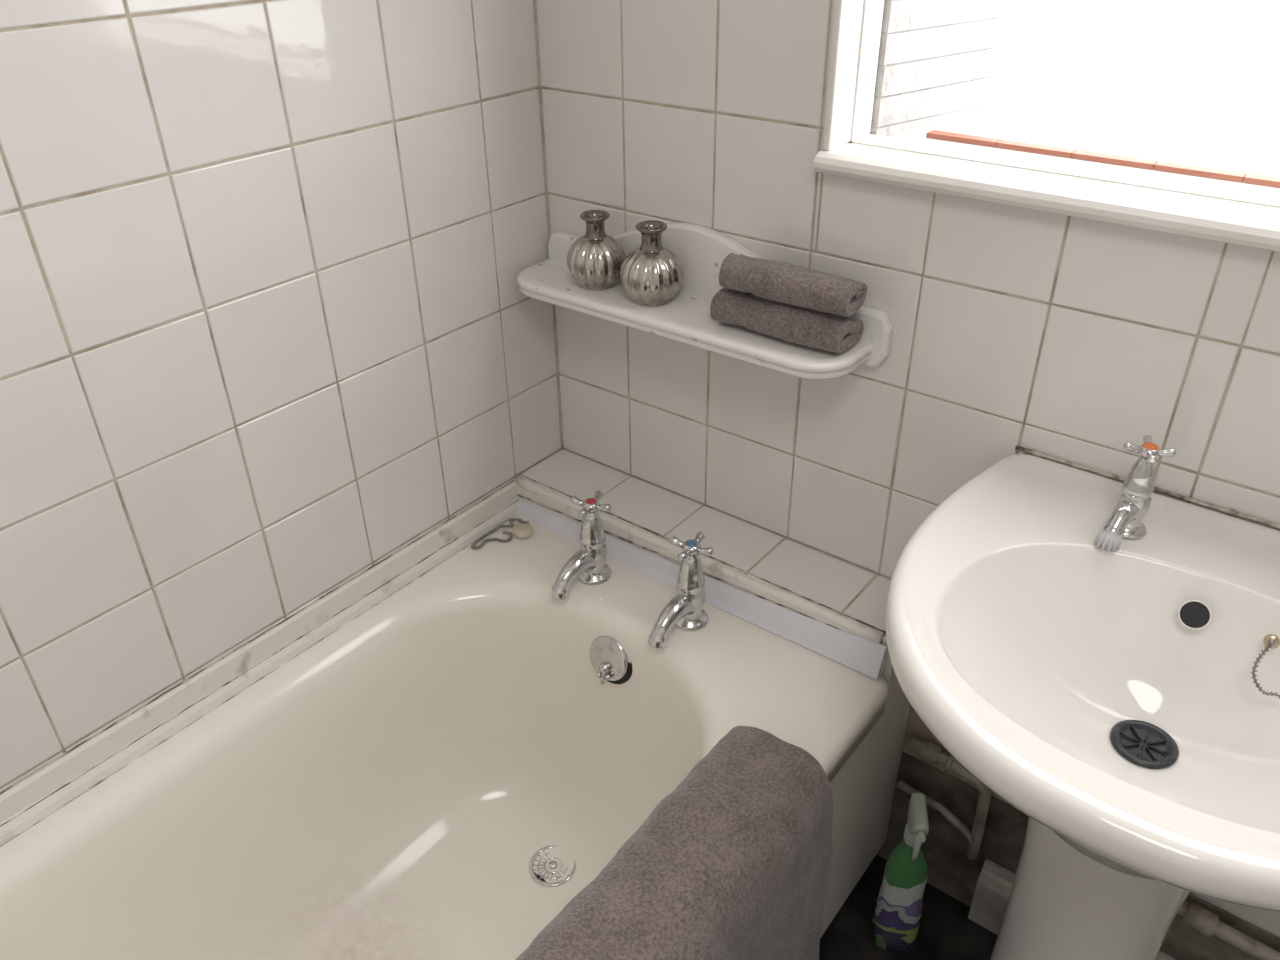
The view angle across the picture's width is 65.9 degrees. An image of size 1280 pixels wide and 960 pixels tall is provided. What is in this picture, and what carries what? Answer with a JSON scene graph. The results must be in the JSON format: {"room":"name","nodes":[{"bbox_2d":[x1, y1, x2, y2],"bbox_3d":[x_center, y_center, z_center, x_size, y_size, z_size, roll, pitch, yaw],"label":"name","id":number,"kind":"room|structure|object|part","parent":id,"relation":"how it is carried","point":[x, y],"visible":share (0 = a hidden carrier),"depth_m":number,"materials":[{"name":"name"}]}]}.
{"room":"bathroom","nodes":[
{"label":"bathroom","id":0,"kind":"room"},
{"bbox_2d":[0,0,562,791],"bbox_3d":[-0.779,-0.181,0.767,0.101,2.350,2.150,22,38,32],"label":"wall","id":1,"kind":"structure","parent":0,"point":[267,328],"depth_m":1.15,"materials":[{"name":"tile"}]},
{"bbox_2d":[0,479,518,846],"bbox_3d":[-0.725,0.388,1.076,0.020,0.056,1.720,22,38,32],"label":"trim","id":2,"kind":"structure","parent":1,"relation":"attached to","point":[62,780],"depth_m":1.29,"materials":[{"name":"white plastic"}]},
{"bbox_2d":[517,500,886,680],"bbox_3d":[0.056,0.141,1.468,0.660,0.058,0.022,22,38,32],"label":"trim","id":3,"kind":"structure","parent":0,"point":[859,654],"depth_m":1.39,"materials":[{"name":"white plastic"}]},
{"bbox_2d":[536,0,1279,959],"bbox_3d":[0.677,-0.284,0.898,2.200,2.350,0.103,22,38,32],"label":"wall","id":4,"kind":"structure","parent":0,"point":[1068,338],"depth_m":1.23,"materials":[{"name":"tile"}]},
{"bbox_2d":[533,0,563,447],"bbox_3d":[-0.145,-0.812,1.244,0.006,1.780,0.005,22,38,32],"label":"trim","id":5,"kind":"structure","parent":4,"relation":"attached to","point":[534,1],"depth_m":1.47,"materials":[{"name":"tile"}]},
{"bbox_2d":[517,222,892,379],"bbox_3d":[0.053,-0.261,1.325,0.567,0.131,0.118,22,38,32],"label":"shelf","id":6,"kind":"object","parent":4,"relation":"attached to","point":[701,251],"visible":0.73,"depth_m":1.32,"materials":[{"name":"white ceramic"}]},
{"bbox_2d":[567,210,625,289],"bbox_3d":[-0.062,-0.324,1.389,0.083,0.102,0.084,22,38,32],"label":"bottle vase","id":7,"kind":"object","parent":6,"relation":"on","point":[595,259],"visible":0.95,"depth_m":1.37,"materials":[{"name":"silver glass"}]},
{"bbox_2d":[620,220,683,305],"bbox_3d":[0.016,-0.293,1.336,0.086,0.105,0.087,22,38,32],"label":"bottle vase","id":8,"kind":"object","parent":6,"relation":"on","point":[651,274],"visible":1,"depth_m":1.31,"materials":[{"name":"silver glass"}]},
{"bbox_2d":[710,287,863,352],"bbox_3d":[0.183,-0.205,1.242,0.186,0.045,0.074,22,38,32],"label":"folded hand towel","id":9,"kind":"object","parent":6,"relation":"on","point":[807,327],"visible":0.97,"depth_m":1.21,"materials":[{"name":"fabric"}]},
{"bbox_2d":[719,253,866,316],"bbox_3d":[0.187,-0.244,1.218,0.182,0.046,0.071,22,38,32],"label":"folded hand towel","id":10,"kind":"object","parent":9,"relation":"on","point":[787,283],"visible":1,"depth_m":1.19,"materials":[{"name":"fabric"}]},
{"bbox_2d":[869,0,1002,136],"bbox_3d":[0.289,-0.877,1.115,0.283,0.936,0.207,22,38,32],"label":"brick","id":11,"kind":"object","parent":4,"relation":"attached to","point":[936,57],"visible":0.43,"depth_m":1.25,"materials":[{"name":"white"}]},
{"bbox_2d":[813,0,1279,251],"bbox_3d":[0.609,-0.652,0.711,0.941,0.970,0.124,22,38,32],"label":"window","id":12,"kind":"structure","parent":4,"relation":"in","point":[1208,211],"depth_m":1.07,"materials":[{"name":"white paint"}]},
{"bbox_2d":[968,859,1176,959],"bbox_3d":[1.022,0.834,1.200,1.265,0.125,0.020,22,38,32],"label":"baseboard","id":13,"kind":"structure","parent":4,"relation":"attached to","point":[995,882],"depth_m":1.50,"materials":[{"name":"paint"}]},
{"bbox_2d":[892,126,1279,192],"bbox_3d":[0.699,-0.281,1.047,0.959,0.066,0.120,22,38,32],"label":"window sill","id":14,"kind":"structure","parent":4,"relation":"attached to","point":[1213,173],"depth_m":1.14,"materials":[{"name":"white paint"}]},
{"bbox_2d":[896,735,1279,959],"bbox_3d":[0.755,0.598,1.270,0.911,0.178,0.030,22,39,32],"label":"pipes","id":15,"kind":"object","parent":4,"relation":"attached to","point":[1193,915],"visible":0.84,"depth_m":1.42,"materials":[{"name":"grey metal"}]},
{"bbox_2d":[1015,446,1279,528],"bbox_3d":[0.643,0.037,1.057,0.485,0.007,0.007,22,38,32],"label":"trim","id":16,"kind":"structure","parent":4,"relation":"attached to","point":[1033,452],"depth_m":1.09,"materials":[{"name":"white plastic"}]},
{"bbox_2d":[819,854,997,959],"bbox_3d":[0.074,1.227,0.805,2.300,0.100,2.250,22,38,32],"label":"floor","id":17,"kind":"structure","parent":0,"point":[946,932],"depth_m":1.54,"materials":[{"name":"tile"}]},
{"bbox_2d":[0,515,888,959],"bbox_3d":[-0.454,0.669,1.012,0.689,0.366,1.712,22,38,32],"label":"bathtub","id":18,"kind":"object","parent":17,"relation":"on","point":[440,774],"visible":0.88,"depth_m":1.40,"materials":[{"name":"ceramic"}]},
{"bbox_2d":[471,518,528,548],"bbox_3d":[-0.223,0.088,1.586,0.044,0.006,0.109,22,38,32],"label":"chain","id":19,"kind":"object","parent":18,"relation":"on","point":[473,546],"visible":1,"depth_m":1.58,"materials":[{"name":"silver metal"}]},
{"bbox_2d":[513,524,532,539],"bbox_3d":[-0.188,0.083,1.588,0.032,0.012,0.032,22,38,32],"label":"plug","id":20,"kind":"object","parent":18,"relation":"on","point":[522,531],"depth_m":1.58,"materials":[{"name":"beige rubber"}]},
{"bbox_2d":[551,491,611,599],"bbox_3d":[-0.093,0.097,1.448,0.118,0.135,0.059,-24,39,-33],"label":"tap","id":21,"kind":"object","parent":18,"relation":"on","point":[588,564],"visible":1,"depth_m":1.44,"materials":[{"name":"silver metal"}]},
{"bbox_3d":[-0.044,0.262,1.433,0.078,0.077,0.040,22,38,32],"label":"overflow plate","id":22,"kind":"part","parent":18,"relation":"part of","materials":[{"name":"silver metal"}]},
{"bbox_2d":[515,726,832,959],"bbox_3d":[0.002,0.631,1.125,0.173,0.494,0.647,22,38,32],"label":"bath towel","id":23,"kind":"object","parent":18,"relation":"on","point":[733,863],"visible":1,"depth_m":1.07,"materials":[{"name":"fabric"}]},
{"bbox_2d":[648,532,712,647],"bbox_3d":[0.053,0.154,1.353,0.063,0.135,0.122,22,38,32],"label":"tap","id":24,"kind":"object","parent":18,"relation":"on","point":[685,611],"visible":1,"depth_m":1.35,"materials":[{"name":"silver metal"}]},
{"bbox_2d":[519,449,890,644],"bbox_3d":[0.096,0.310,1.653,0.660,0.558,0.112,22,38,32],"label":"tiled ledge","id":25,"kind":"object","parent":17,"relation":"on","point":[855,592],"visible":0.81,"depth_m":1.49,"materials":[{"name":"tile"}]},
{"bbox_2d":[515,474,884,643],"bbox_3d":[0.056,0.117,1.475,0.661,0.047,0.020,22,38,32],"label":"trim","id":26,"kind":"structure","parent":25,"relation":"attached to","point":[531,492],"depth_m":1.44,"materials":[{"name":"white plastic"}]},
{"bbox_2d":[820,635,909,938],"bbox_3d":[-0.160,0.783,0.903,0.018,0.555,1.812,22,38,32],"label":"bath panel","id":27,"kind":"object","parent":17,"relation":"on","point":[863,789],"visible":0.42,"depth_m":1.43,"materials":[{"name":"white plastic"}]},
{"bbox_2d":[871,792,928,951],"bbox_3d":[0.384,0.582,1.440,0.068,0.315,0.076,22,38,32],"label":"spray bottle","id":28,"kind":"object","parent":17,"relation":"on","point":[896,918],"visible":1,"depth_m":1.43,"materials":[{"name":"green plastic"}]},
{"bbox_2d":[886,453,1279,959],"bbox_3d":[0.495,0.490,1.108,0.540,0.818,0.502,22,38,32],"label":"basin","id":29,"kind":"object","parent":17,"relation":"on","point":[1111,699],"visible":0.99,"depth_m":0.99,"materials":[{"name":"ceramic"}]},
{"bbox_2d":[1094,435,1175,551],"bbox_3d":[0.501,0.015,1.016,0.078,0.104,0.040,-20,37,-28],"label":"tap","id":30,"kind":"object","parent":29,"relation":"on","point":[1133,503],"visible":1,"depth_m":1.01,"materials":[{"name":"silver metal"}]},
{"bbox_2d":[1250,634,1279,698],"bbox_3d":[0.587,0.173,0.924,0.028,0.038,0.055,6,33,11],"label":"chain","id":31,"kind":"object","parent":29,"relation":"attached to","point":[1271,641],"visible":1,"depth_m":0.93,"materials":[{"name":"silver metal"}]}
]}

